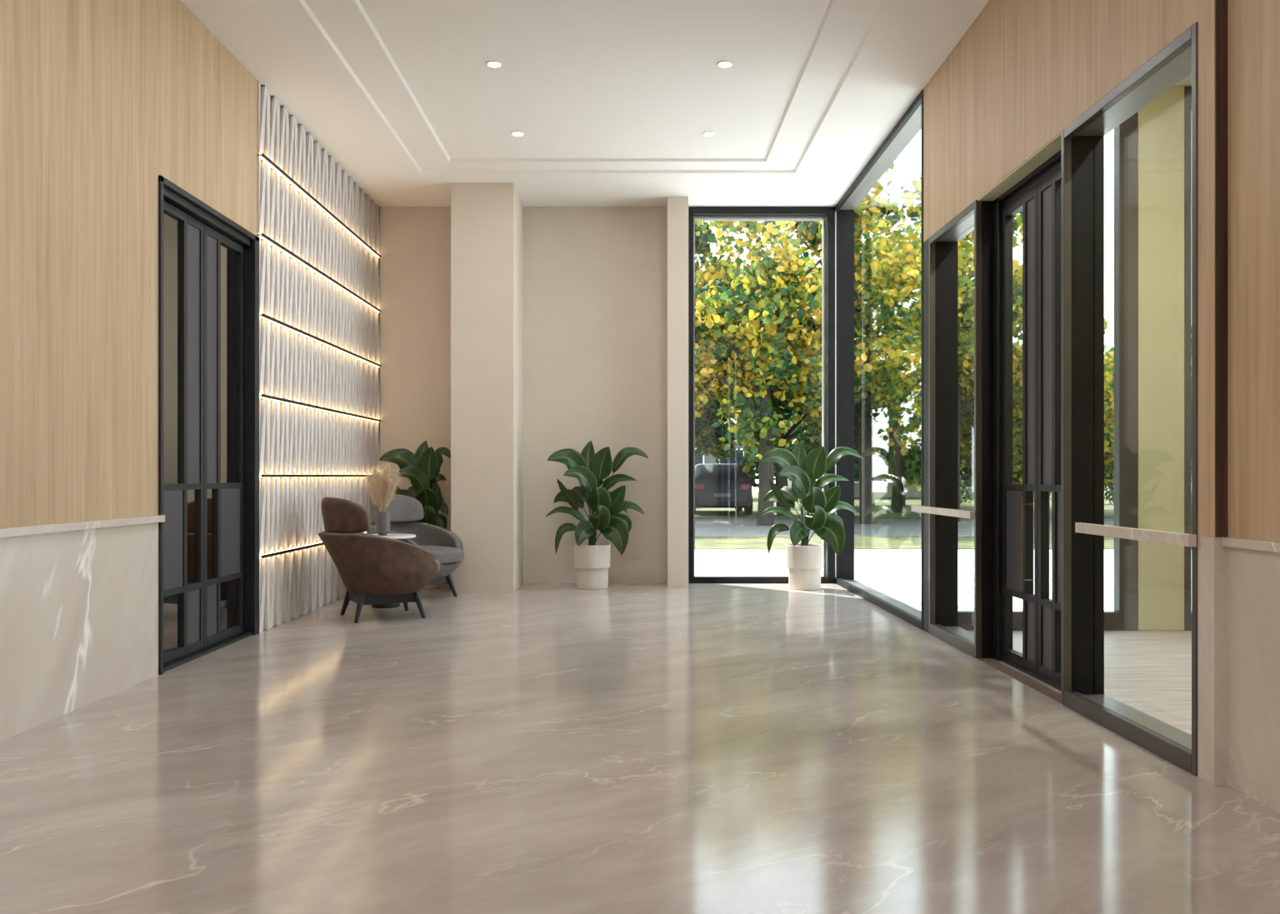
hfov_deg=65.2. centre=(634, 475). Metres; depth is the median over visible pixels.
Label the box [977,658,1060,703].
trim
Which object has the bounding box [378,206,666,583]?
wall
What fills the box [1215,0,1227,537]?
trim
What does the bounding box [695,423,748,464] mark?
building
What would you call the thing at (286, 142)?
wall panel
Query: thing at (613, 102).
ceiling
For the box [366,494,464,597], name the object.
lounge armchair
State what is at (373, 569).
lounge armchair
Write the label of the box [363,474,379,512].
pampas grass
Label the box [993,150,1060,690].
door
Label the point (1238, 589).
wainscoting
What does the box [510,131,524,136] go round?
recessed light
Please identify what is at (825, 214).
window
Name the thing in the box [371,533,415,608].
side table
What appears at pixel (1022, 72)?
wall
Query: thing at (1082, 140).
window
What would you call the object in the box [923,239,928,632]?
trim
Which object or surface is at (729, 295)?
tree
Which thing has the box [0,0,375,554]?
wall
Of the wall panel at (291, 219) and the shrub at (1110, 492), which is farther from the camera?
the shrub at (1110, 492)
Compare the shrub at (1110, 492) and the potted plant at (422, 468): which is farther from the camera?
the shrub at (1110, 492)
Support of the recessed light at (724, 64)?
in the ceiling
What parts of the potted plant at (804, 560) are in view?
pot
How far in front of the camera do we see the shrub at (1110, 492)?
39.92 m
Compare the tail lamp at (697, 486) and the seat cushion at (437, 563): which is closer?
the seat cushion at (437, 563)
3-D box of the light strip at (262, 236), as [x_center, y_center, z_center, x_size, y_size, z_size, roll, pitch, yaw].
[-2.497,-1.607,8.216,0.045,0.021,3.102,0,0,0]
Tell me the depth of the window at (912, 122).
9.77 m
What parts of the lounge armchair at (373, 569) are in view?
leg, leg, frame, leg, leg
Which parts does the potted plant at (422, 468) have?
pot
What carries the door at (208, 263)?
in the wall at (100, 100)
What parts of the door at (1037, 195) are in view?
solid panel, handle, solid panel, solid panel, solid panel, solid panel, solid panel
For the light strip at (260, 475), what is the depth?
7.54 m
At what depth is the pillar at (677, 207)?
9.42 m
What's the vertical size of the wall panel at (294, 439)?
0.511 m
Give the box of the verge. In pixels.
[695,492,1114,519]
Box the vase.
[375,511,389,535]
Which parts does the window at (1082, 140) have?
sill, handrail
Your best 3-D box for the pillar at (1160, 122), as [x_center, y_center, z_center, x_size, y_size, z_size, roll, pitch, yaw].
[3.580,-0.800,6.850,0.310,3.700,0.120,0,0,0]
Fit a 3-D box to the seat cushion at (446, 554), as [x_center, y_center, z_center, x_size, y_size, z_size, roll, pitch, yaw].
[-1.831,0.692,8.572,0.699,0.168,0.647,0,0,30]
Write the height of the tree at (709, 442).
9.375 m
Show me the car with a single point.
(717, 485)
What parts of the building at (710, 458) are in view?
pane, pane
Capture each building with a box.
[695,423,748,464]
[787,436,1034,497]
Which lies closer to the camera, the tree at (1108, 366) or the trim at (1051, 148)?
the trim at (1051, 148)
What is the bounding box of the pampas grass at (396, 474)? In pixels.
[385,470,403,512]
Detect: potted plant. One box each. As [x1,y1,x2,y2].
[379,440,450,589]
[545,440,648,589]
[758,440,861,590]
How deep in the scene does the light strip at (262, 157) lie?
7.76 m
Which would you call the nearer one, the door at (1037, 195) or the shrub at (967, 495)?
the door at (1037, 195)
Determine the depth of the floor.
3.48 m
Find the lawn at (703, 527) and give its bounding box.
[695,519,1114,536]
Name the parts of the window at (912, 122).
sill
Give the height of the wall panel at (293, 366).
0.513 m
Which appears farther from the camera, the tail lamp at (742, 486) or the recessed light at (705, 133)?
the tail lamp at (742, 486)
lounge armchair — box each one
[318,497,439,623]
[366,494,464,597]
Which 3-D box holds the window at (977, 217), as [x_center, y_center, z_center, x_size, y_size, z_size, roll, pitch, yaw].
[2.041,-0.268,6.355,0.219,2.635,1.230,0,0,0]
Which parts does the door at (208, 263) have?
glass pane, glass pane, solid panel, glass pane, solid panel, solid panel, glass pane, solid panel, solid panel, glass pane, glass pane, solid panel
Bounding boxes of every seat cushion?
[419,545,463,564]
[434,559,439,573]
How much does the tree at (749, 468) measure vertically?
8.024 m
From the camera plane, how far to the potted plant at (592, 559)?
9.28 m
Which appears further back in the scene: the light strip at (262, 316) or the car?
the car
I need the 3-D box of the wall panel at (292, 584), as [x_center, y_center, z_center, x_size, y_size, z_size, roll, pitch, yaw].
[-2.505,0.800,8.212,0.044,0.497,3.112,0,0,0]
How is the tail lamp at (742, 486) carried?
attached to the car
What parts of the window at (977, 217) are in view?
handrail, sill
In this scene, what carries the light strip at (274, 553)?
attached to the wall at (100, 100)
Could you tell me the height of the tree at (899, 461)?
7.939 m
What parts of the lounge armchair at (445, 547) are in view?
frame, leg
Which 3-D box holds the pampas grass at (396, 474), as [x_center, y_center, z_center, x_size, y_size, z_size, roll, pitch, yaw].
[-1.931,0.186,8.023,0.182,0.475,0.175,0,0,0]
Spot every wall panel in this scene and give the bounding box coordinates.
[257,80,379,254]
[257,155,379,309]
[257,235,379,364]
[259,316,379,419]
[259,397,379,474]
[259,477,371,554]
[259,545,346,633]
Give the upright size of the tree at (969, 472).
5.543 m
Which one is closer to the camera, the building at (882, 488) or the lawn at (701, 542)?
the lawn at (701, 542)
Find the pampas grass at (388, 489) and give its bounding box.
[378,479,396,511]
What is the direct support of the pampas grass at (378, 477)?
in the vase
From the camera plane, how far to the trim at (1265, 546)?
3.22 m
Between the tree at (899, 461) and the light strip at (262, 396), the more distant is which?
the tree at (899, 461)
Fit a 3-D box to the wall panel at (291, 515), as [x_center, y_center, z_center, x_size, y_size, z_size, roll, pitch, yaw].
[-2.505,0.270,8.212,0.044,0.516,3.112,0,0,0]
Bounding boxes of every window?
[688,206,836,583]
[835,89,923,629]
[911,200,993,659]
[1060,21,1197,776]
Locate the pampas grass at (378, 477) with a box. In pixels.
[370,471,384,512]
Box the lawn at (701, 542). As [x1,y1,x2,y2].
[695,536,1114,549]
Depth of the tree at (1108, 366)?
25.45 m
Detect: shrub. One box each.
[960,473,1034,503]
[1104,482,1114,504]
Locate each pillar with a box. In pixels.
[450,183,523,592]
[666,196,688,587]
[1137,85,1184,630]
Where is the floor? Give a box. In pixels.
[0,583,1279,913]
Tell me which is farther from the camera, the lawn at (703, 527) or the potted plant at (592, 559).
the lawn at (703, 527)
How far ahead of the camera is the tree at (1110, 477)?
27.31 m
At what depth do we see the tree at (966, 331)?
25.11 m
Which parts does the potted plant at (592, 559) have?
pot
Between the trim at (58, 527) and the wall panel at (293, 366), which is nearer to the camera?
the trim at (58, 527)
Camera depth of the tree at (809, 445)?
34.04 m
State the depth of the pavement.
12.65 m
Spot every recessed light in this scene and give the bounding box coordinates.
[485,60,502,68]
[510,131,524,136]
[702,131,715,136]
[716,60,733,68]
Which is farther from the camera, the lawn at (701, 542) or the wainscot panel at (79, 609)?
the lawn at (701, 542)
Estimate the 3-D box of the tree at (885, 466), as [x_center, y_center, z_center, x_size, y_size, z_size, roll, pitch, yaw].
[9.755,-2.340,37.924,6.461,7.046,6.480,0,0,31]
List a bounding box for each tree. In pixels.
[695,220,772,464]
[695,220,882,525]
[695,247,896,515]
[725,394,875,493]
[729,159,974,524]
[791,255,974,513]
[808,436,965,505]
[854,175,1022,520]
[960,318,1114,496]
[960,342,1022,486]
[1104,349,1114,489]
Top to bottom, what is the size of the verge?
0.300 m
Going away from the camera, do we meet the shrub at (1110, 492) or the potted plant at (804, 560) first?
the potted plant at (804, 560)
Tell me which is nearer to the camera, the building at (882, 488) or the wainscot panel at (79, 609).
the wainscot panel at (79, 609)
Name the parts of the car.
number plate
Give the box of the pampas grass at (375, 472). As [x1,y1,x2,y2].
[367,468,382,512]
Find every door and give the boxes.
[158,175,259,674]
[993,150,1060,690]
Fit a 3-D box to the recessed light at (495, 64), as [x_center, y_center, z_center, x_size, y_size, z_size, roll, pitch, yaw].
[-0.909,-2.670,6.490,0.104,0.007,0.104,0,0,0]
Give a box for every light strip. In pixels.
[257,153,380,257]
[257,233,380,312]
[259,313,380,367]
[259,394,380,422]
[259,474,371,477]
[259,532,366,558]
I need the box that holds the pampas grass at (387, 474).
[380,465,395,489]
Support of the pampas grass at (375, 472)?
in the vase
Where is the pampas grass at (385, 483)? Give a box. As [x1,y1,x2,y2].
[381,477,394,512]
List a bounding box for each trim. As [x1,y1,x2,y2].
[0,515,164,538]
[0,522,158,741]
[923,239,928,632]
[977,133,1060,200]
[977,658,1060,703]
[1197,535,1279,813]
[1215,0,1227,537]
[1221,537,1279,553]
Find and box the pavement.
[695,550,1114,610]
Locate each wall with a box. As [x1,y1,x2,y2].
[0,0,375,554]
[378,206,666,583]
[923,0,1279,542]
[958,85,1191,629]
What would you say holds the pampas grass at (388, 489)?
in the vase
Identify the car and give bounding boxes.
[695,463,752,514]
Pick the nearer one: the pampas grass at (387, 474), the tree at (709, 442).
the pampas grass at (387, 474)
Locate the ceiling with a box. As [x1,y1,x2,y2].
[180,0,1191,206]
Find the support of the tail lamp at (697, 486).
attached to the car
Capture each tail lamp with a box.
[695,484,704,489]
[740,484,749,489]
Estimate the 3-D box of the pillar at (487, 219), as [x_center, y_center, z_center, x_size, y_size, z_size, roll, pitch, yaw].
[-1.364,-0.790,9.375,0.562,3.680,0.790,0,0,0]
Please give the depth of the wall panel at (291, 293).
7.79 m
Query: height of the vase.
0.188 m
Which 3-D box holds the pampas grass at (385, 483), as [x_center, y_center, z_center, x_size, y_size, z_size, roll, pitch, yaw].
[-1.964,0.214,7.985,0.165,0.418,0.156,0,0,-20]

